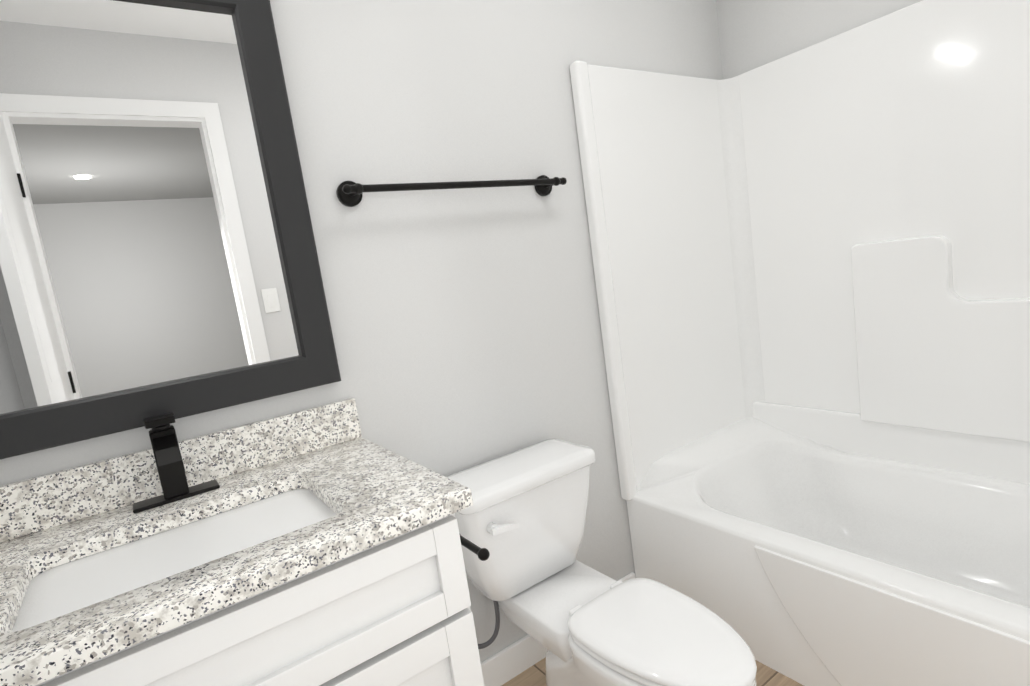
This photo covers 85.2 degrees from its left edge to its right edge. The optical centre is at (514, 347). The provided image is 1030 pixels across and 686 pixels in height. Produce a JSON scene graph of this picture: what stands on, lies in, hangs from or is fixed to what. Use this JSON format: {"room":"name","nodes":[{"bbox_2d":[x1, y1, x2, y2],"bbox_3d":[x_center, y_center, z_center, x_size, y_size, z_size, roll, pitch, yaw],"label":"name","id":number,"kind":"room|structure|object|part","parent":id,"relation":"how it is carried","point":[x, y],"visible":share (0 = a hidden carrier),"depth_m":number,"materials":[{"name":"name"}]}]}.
{"room":"bathroom","nodes":[
{"label":"bathroom","id":0,"kind":"room"},
{"bbox_2d":[0,0,722,661],"bbox_3d":[-0.123,-0.206,1.662,2.700,2.440,0.100,-13,10,-34],"label":"wall","id":1,"kind":"structure","parent":0,"point":[466,328],"depth_m":1.58,"materials":[{"name":"paint"}]},
{"bbox_2d":[0,0,340,458],"bbox_3d":[-0.796,-0.300,1.106,0.744,0.923,0.031,-13,10,-34],"label":"mirror","id":2,"kind":"object","parent":1,"relation":"attached to","point":[158,254],"visible":0.87,"depth_m":1.14,"materials":[{"name":"grey mirror"}]},
{"bbox_2d":[0,398,361,564],"bbox_3d":[-0.718,0.251,1.191,0.792,0.100,0.020,-13,10,-34],"label":"backsplash","id":3,"kind":"structure","parent":1,"relation":"attached to","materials":[{"name":"stone"}]},
{"bbox_2d":[336,175,566,206],"bbox_3d":[-0.141,-0.439,1.528,0.690,0.062,0.081,-13,10,-34],"label":"towel rail","id":4,"kind":"object","parent":1,"relation":"attached to","point":[349,193],"visible":1,"depth_m":1.44,"materials":[{"name":"black metal"}]},
{"bbox_3d":[-0.388,-0.380,1.355,0.018,0.018,0.050,-13,10,-34],"label":"post","id":5,"kind":"part","parent":4,"relation":"part of","materials":[{"name":"black metal"}]},
{"bbox_3d":[0.109,-0.499,1.696,0.018,0.018,0.050,-13,10,-34],"label":"post","id":6,"kind":"part","parent":4,"relation":"part of","materials":[{"name":"black metal"}]},
{"bbox_2d":[481,572,634,685],"bbox_3d":[0.072,0.944,1.776,0.896,0.100,0.014,-13,10,-34],"label":"baseboard","id":7,"kind":"structure","parent":1,"relation":"attached to","point":[510,662],"depth_m":1.72,"materials":[{"name":"white paint"}]},
{"bbox_2d":[502,657,803,685],"bbox_3d":[0.529,1.067,1.157,2.700,0.100,1.760,-13,10,-34],"label":"floor","id":8,"kind":"structure","parent":0,"point":[534,675],"depth_m":1.68,"materials":[{"name":"brown wood"}]},
{"bbox_2d":[0,398,489,685],"bbox_3d":[-0.499,0.650,1.015,0.837,1.046,0.585,-13,10,-34],"label":"bathroom vanity","id":9,"kind":"object","parent":8,"relation":"on","point":[318,545],"visible":1,"depth_m":0.92,"materials":[{"name":"paint"}]},
{"bbox_2d":[132,412,219,513],"bbox_3d":[-0.670,0.221,1.086,0.152,0.176,0.165,-13,10,-34],"label":"faucet","id":10,"kind":"object","parent":9,"relation":"on","point":[177,498],"depth_m":1.10,"materials":[{"name":"black metal"}]},
{"bbox_3d":[-0.415,0.391,0.759,0.681,0.047,0.019,-13,10,-34],"label":"drawer rail","id":11,"kind":"part","parent":9,"relation":"part of","materials":[{"name":"paint"}]},
{"bbox_3d":[-0.410,0.448,0.772,0.681,0.070,0.007,-13,10,-34],"label":"drawer panel","id":12,"kind":"part","parent":9,"relation":"part of","materials":[{"name":"paint"}]},
{"bbox_3d":[-0.399,0.505,0.775,0.681,0.047,0.019,-13,10,-34],"label":"drawer rail","id":13,"kind":"part","parent":9,"relation":"part of","materials":[{"name":"paint"}]},
{"bbox_3d":[-0.232,0.529,0.892,0.276,0.055,0.019,-13,10,-34],"label":"door rail","id":14,"kind":"part","parent":9,"relation":"part of","materials":[{"name":"paint"}]},
{"bbox_3d":[-0.202,0.762,0.929,0.276,0.420,0.007,-13,10,-34],"label":"door panel","id":15,"kind":"part","parent":9,"relation":"part of","materials":[{"name":"paint"}]},
{"bbox_3d":[-0.085,0.370,1.048,0.014,0.014,0.100,-13,10,-34],"label":"arm","id":16,"kind":"part","parent":9,"relation":"part of"},
{"bbox_2d":[445,439,756,685],"bbox_3d":[0.200,0.674,1.379,0.453,0.697,0.788,-13,10,-34],"label":"toilet","id":17,"kind":"object","parent":8,"relation":"on","point":[522,519],"visible":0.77,"depth_m":1.42,"materials":[{"name":"ceramic"}]},
{"bbox_3d":[-0.024,0.453,1.408,0.077,0.021,0.018,-13,10,-34],"label":"lever handle","id":18,"kind":"part","parent":17,"relation":"part of","materials":[{"name":"ceramic"}]},
{"bbox_3d":[0.021,0.510,1.585,0.426,0.298,0.190,-13,10,-34],"label":"tank","id":19,"kind":"part","parent":17,"relation":"part of","materials":[{"name":"ceramic"}]},
{"bbox_3d":[-0.001,0.344,1.559,0.450,0.041,0.214,-13,10,-34],"label":"tank lid","id":20,"kind":"part","parent":17,"relation":"part of","materials":[{"name":"ceramic"}]},
{"bbox_3d":[0.291,0.835,1.372,0.298,0.358,0.650,-13,10,-34],"label":"bowl","id":21,"kind":"part","parent":17,"relation":"part of","materials":[{"name":"ceramic"}]},
{"bbox_3d":[0.331,0.633,1.243,0.288,0.023,0.417,-13,10,-34],"label":"lid","id":22,"kind":"part","parent":17,"relation":"part of","materials":[{"name":"ceramic"}]},
{"bbox_2d":[569,0,1029,685],"bbox_3d":[1.071,-0.048,1.488,0.820,1.843,1.556,-13,10,-34],"label":"tub","id":23,"kind":"object","parent":8,"relation":"on","point":[811,264],"visible":1,"depth_m":1.85,"materials":[{"name":"plastic"}]},
{"bbox_3d":[0.982,0.750,1.191,0.008,0.361,0.996,-13,10,-34],"label":"apron panel","id":24,"kind":"part","parent":23,"relation":"part of","materials":[{"name":"plastic"}]},
{"bbox_2d":[716,0,921,79],"bbox_3d":[1.403,-0.430,1.704,0.100,2.440,1.560,-13,10,-34],"label":"wall","id":25,"kind":"structure","parent":0,"point":[753,34],"depth_m":2.02,"materials":[{"name":"paint"}]}
]}

